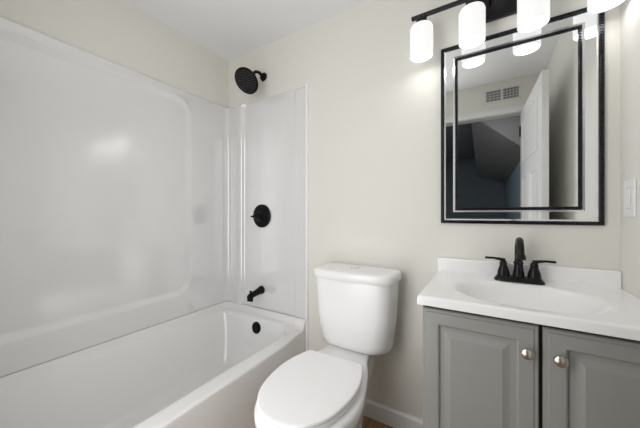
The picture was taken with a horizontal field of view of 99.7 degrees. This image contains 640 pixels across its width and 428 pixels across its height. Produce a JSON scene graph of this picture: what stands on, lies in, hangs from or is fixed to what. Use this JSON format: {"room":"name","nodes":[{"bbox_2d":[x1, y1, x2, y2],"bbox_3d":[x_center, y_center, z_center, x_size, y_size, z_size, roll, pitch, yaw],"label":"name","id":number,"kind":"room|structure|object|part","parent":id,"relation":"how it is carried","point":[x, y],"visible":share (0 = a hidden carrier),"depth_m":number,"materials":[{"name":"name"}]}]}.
{"room":"bathroom","nodes":[
{"label":"bathroom","id":0,"kind":"room"},
{"bbox_2d":[0,0,227,107],"bbox_3d":[-1.156,-0.032,1.493,0.100,2.324,1.720,0,0,31],"label":"wall","id":1,"kind":"structure","parent":0,"point":[120,32],"depth_m":1.53,"materials":[{"name":"white paint"}]},
{"bbox_2d":[0,15,305,377],"bbox_3d":[-0.793,-0.075,1.276,0.740,1.493,1.509,0,0,31],"label":"tub surround","id":2,"kind":"object","parent":1,"relation":"attached to","point":[129,197],"visible":1,"depth_m":1.50,"materials":[{"name":"white plastic"}]},
{"bbox_2d":[247,286,264,301],"bbox_3d":[-0.449,0.552,1.863,0.058,0.086,0.133,0,0,31],"label":"tub spout","id":3,"kind":"object","parent":2,"relation":"attached to","point":[260,290],"visible":1,"depth_m":1.85,"materials":[{"name":"black metal"}]},
{"bbox_2d":[250,204,270,227],"bbox_3d":[-0.429,0.014,1.890,0.164,0.164,0.066,0,0,31],"label":"shower valve","id":4,"kind":"object","parent":2,"relation":"attached to","point":[261,215],"visible":1,"depth_m":1.89,"materials":[{"name":"black metal"}]},
{"bbox_3d":[-0.443,0.014,1.885,0.079,0.060,0.045,0,0,31],"label":"lever handle","id":5,"kind":"part","parent":4,"relation":"part of","materials":[{"name":"black metal"}]},
{"bbox_3d":[-0.401,-0.075,1.903,0.724,1.493,0.029,0,0,31],"label":"panel","id":6,"kind":"part","parent":2,"relation":"part of","materials":[{"name":"white plastic"}]},
{"bbox_2d":[126,0,369,61],"bbox_3d":[-0.196,-1.234,0.910,2.345,0.080,1.720,0,0,31],"label":"ceiling","id":7,"kind":"structure","parent":0,"point":[230,29],"depth_m":1.65,"materials":[{"name":"white paint"}]},
{"bbox_2d":[362,416,392,427],"bbox_3d":[-0.196,1.155,0.910,2.345,0.050,1.720,0,0,31],"label":"floor","id":8,"kind":"structure","parent":0,"point":[368,422],"depth_m":1.45,"materials":[{"name":"brown wood"}]},
{"bbox_2d":[0,301,305,427],"bbox_3d":[-0.783,0.901,1.269,0.762,0.458,1.507,0,0,31],"label":"bathtub","id":9,"kind":"object","parent":8,"relation":"on","point":[208,367],"visible":0.98,"depth_m":1.39,"materials":[{"name":"white plastic"}]},
{"bbox_3d":[-0.435,0.777,1.847,0.078,0.078,0.020,0,0,31],"label":"overflow plate","id":10,"kind":"part","parent":9,"relation":"part of","materials":[{"name":"black metal"}]},
{"bbox_2d":[254,262,400,427],"bbox_3d":[0.039,0.704,1.181,0.446,0.852,0.788,0,0,31],"label":"toilet","id":11,"kind":"object","parent":8,"relation":"on","point":[328,387],"visible":1,"depth_m":1.25,"materials":[{"name":"white ceramic"}]},
{"bbox_3d":[-0.039,0.677,1.043,0.345,0.018,0.444,0,0,31],"label":"seat","id":12,"kind":"part","parent":11,"relation":"part of","materials":[{"name":"white plastic"}]},
{"bbox_3d":[-0.039,0.656,1.043,0.351,0.018,0.450,0,0,31],"label":"seat lid","id":13,"kind":"part","parent":11,"relation":"part of","materials":[{"name":"white plastic"}]},
{"bbox_3d":[0.038,0.908,1.169,0.396,0.443,0.766,0,0,31],"label":"bowl","id":14,"kind":"part","parent":11,"relation":"part of","materials":[{"name":"white ceramic"}]},
{"bbox_3d":[0.183,0.308,1.418,0.446,0.046,0.235,0,0,31],"label":"tank lid","id":15,"kind":"part","parent":11,"relation":"part of","materials":[{"name":"white ceramic"}]},
{"bbox_3d":[0.184,0.509,1.420,0.424,0.352,0.213,0,0,31],"label":"tank","id":16,"kind":"part","parent":11,"relation":"part of","materials":[{"name":"white ceramic"}]},
{"bbox_2d":[423,305,639,427],"bbox_3d":[0.720,0.717,0.949,0.610,0.826,0.495,0,0,31],"label":"vanity cabinet","id":17,"kind":"object","parent":8,"relation":"on","point":[480,371],"visible":0.83,"depth_m":0.78,"materials":[{"name":"grey paint"}]},
{"bbox_3d":[0.487,0.676,0.846,0.312,0.718,0.019,0,0,31],"label":"door","id":18,"kind":"part","parent":17,"relation":"part of","materials":[{"name":"grey paint"}]},
{"bbox_3d":[0.583,0.392,0.759,0.031,0.031,0.030,0,0,31],"label":"knob","id":19,"kind":"part","parent":17,"relation":"part of","materials":[{"name":"silver metal"}]},
{"bbox_2d":[417,257,639,340],"bbox_3d":[0.720,0.300,0.957,0.624,0.178,0.484,0,0,31],"label":"washbasin","id":20,"kind":"object","parent":17,"relation":"in","point":[595,301],"visible":0.85,"depth_m":0.97,"materials":[{"name":"white stone"}]},
{"bbox_2d":[485,237,555,284],"bbox_3d":[0.791,0.183,1.071,0.234,0.181,0.135,0,0,31],"label":"faucet","id":21,"kind":"object","parent":20,"relation":"on","point":[533,276],"visible":1,"depth_m":1.08,"materials":[{"name":"black metal"}]},
{"bbox_3d":[0.742,0.190,1.144,0.073,0.018,0.019,0,0,31],"label":"lever","id":22,"kind":"part","parent":21,"relation":"part of","materials":[{"name":"black metal"}]},
{"bbox_3d":[0.767,0.224,1.129,0.045,0.062,0.045,0,0,31],"label":"handle","id":23,"kind":"part","parent":21,"relation":"part of","materials":[{"name":"black metal"}]},
{"bbox_3d":[0.789,0.174,1.067,0.041,0.163,0.124,0,0,31],"label":"spout","id":24,"kind":"part","parent":21,"relation":"part of","materials":[{"name":"black metal"}]},
{"bbox_3d":[0.810,0.264,1.103,0.168,0.018,0.062,0,0,31],"label":"plate","id":25,"kind":"part","parent":21,"relation":"part of","materials":[{"name":"black metal"}]},
{"bbox_3d":[0.854,0.224,1.076,0.045,0.062,0.045,0,0,31],"label":"handle","id":26,"kind":"part","parent":21,"relation":"part of","materials":[{"name":"black metal"}]},
{"bbox_3d":[0.879,0.190,1.061,0.073,0.018,0.019,0,0,31],"label":"lever","id":27,"kind":"part","parent":21,"relation":"part of","materials":[{"name":"black metal"}]},
{"bbox_3d":[0.644,0.392,0.723,0.031,0.031,0.030,0,0,31],"label":"knob","id":28,"kind":"part","parent":17,"relation":"part of","materials":[{"name":"silver metal"}]},
{"bbox_3d":[0.749,0.676,0.687,0.284,0.718,0.019,0,0,31],"label":"door","id":29,"kind":"part","parent":17,"relation":"part of","materials":[{"name":"grey paint"}]},
{"bbox_2d":[228,0,619,419],"bbox_3d":[0.224,-0.032,1.603,2.145,2.324,0.100,0,0,31],"label":"wall","id":30,"kind":"structure","parent":0,"point":[375,111],"depth_m":1.45,"materials":[{"name":"white paint"}]},
{"bbox_2d":[235,67,266,93],"bbox_3d":[-0.459,-0.910,1.827,0.170,0.190,0.224,0,0,31],"label":"shower","id":31,"kind":"object","parent":30,"relation":"attached to","point":[246,79],"visible":1,"depth_m":1.78,"materials":[{"name":"black metal"}]},
{"bbox_3d":[-0.438,-0.954,1.864,0.025,0.085,0.124,0,0,31],"label":"shower arm","id":32,"kind":"part","parent":31,"relation":"part of","materials":[{"name":"black metal"}]},
{"bbox_2d":[306,84,308,350],"bbox_3d":[-0.083,0.152,1.719,0.012,1.953,0.018,0,0,31],"label":"trim","id":33,"kind":"structure","parent":30,"relation":"attached to","point":[307,85],"depth_m":1.71,"materials":[{"name":"white plastic"}]},
{"bbox_2d":[364,399,422,427],"bbox_3d":[0.261,1.085,1.514,0.755,0.090,0.013,0,0,31],"label":"baseboard","id":34,"kind":"structure","parent":30,"relation":"attached to","point":[389,416],"depth_m":1.44,"materials":[{"name":"white paint"}]},
{"bbox_2d":[410,0,624,62],"bbox_3d":[0.755,-0.860,1.130,0.721,0.244,0.154,0,0,31],"label":"vanity light","id":35,"kind":"object","parent":30,"relation":"attached to","point":[532,15],"visible":1,"depth_m":1.15,"materials":[{"name":"white glass"}]},
{"bbox_3d":[0.477,-0.810,1.268,0.101,0.144,0.101,0,0,31],"label":"lamp shade","id":36,"kind":"part","parent":35,"relation":"part of","materials":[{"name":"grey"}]},
{"bbox_2d":[411,51,431,61],"bbox_3d":[0.477,-0.742,1.268,0.091,0.002,0.091,0,0,31],"label":"diffuser","id":37,"kind":"object","parent":35,"relation":"attached to","point":[416,56],"depth_m":1.27,"materials":[{"name":"white glass"}]},
{"bbox_2d":[460,35,483,47],"bbox_3d":[0.653,-0.742,1.161,0.091,0.002,0.091,0,0,31],"label":"diffuser","id":38,"kind":"object","parent":35,"relation":"attached to","point":[466,41],"depth_m":1.16,"materials":[{"name":"white glass"}]},
{"bbox_3d":[0.653,-0.810,1.161,0.101,0.144,0.101,0,0,31],"label":"lamp shade","id":39,"kind":"part","parent":35,"relation":"part of","materials":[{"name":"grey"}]},
{"bbox_3d":[0.830,-0.810,1.053,0.101,0.144,0.101,0,0,31],"label":"lamp shade","id":40,"kind":"part","parent":35,"relation":"part of","materials":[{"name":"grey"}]},
{"bbox_2d":[519,16,547,31],"bbox_3d":[0.830,-0.742,1.053,0.091,0.002,0.091,0,0,31],"label":"diffuser","id":41,"kind":"object","parent":35,"relation":"attached to","point":[526,23],"depth_m":1.05,"materials":[{"name":"white glass"}]},
{"bbox_3d":[1.006,-0.810,0.946,0.101,0.144,0.101,0,0,31],"label":"lamp shade","id":42,"kind":"part","parent":35,"relation":"part of","materials":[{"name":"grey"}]},
{"bbox_2d":[589,0,622,11],"bbox_3d":[1.006,-0.742,0.946,0.091,0.002,0.091,0,0,31],"label":"diffuser","id":43,"kind":"object","parent":35,"relation":"attached to","point":[594,5],"depth_m":0.96,"materials":[{"name":"white glass"}]},
{"bbox_2d":[441,7,604,225],"bbox_3d":[0.829,-0.376,1.165,0.566,0.840,0.016,0,0,31],"label":"wall mirror","id":44,"kind":"object","parent":30,"relation":"attached to","point":[523,114],"visible":0.93,"depth_m":1.14,"materials":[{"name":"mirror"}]},
{"bbox_3d":[0.828,-0.376,1.162,0.442,0.716,0.010,0,0,31],"label":"frame","id":45,"kind":"part","parent":44,"relation":"part of","materials":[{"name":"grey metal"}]},
{"bbox_2d":[437,257,621,288],"bbox_3d":[0.841,0.244,1.157,0.624,0.067,0.018,0,0,31],"label":"backsplash","id":46,"kind":"structure","parent":30,"relation":"attached to","point":[569,275],"depth_m":1.09,"materials":[{"name":"white stone"}]},
{"bbox_2d":[620,0,639,298],"bbox_3d":[0.763,-0.032,0.328,0.100,2.324,1.720,0,0,31],"label":"wall","id":47,"kind":"structure","parent":0,"point":[629,9],"depth_m":0.93,"materials":[{"name":"white paint"}]},
{"bbox_2d":[624,179,635,216],"bbox_3d":[1.065,-0.054,0.931,0.009,0.128,0.080,0,0,31],"label":"light switch","id":48,"kind":"object","parent":47,"relation":"attached to","point":[629,185],"visible":1,"depth_m":0.92,"materials":[{"name":"white plastic"}]}
]}

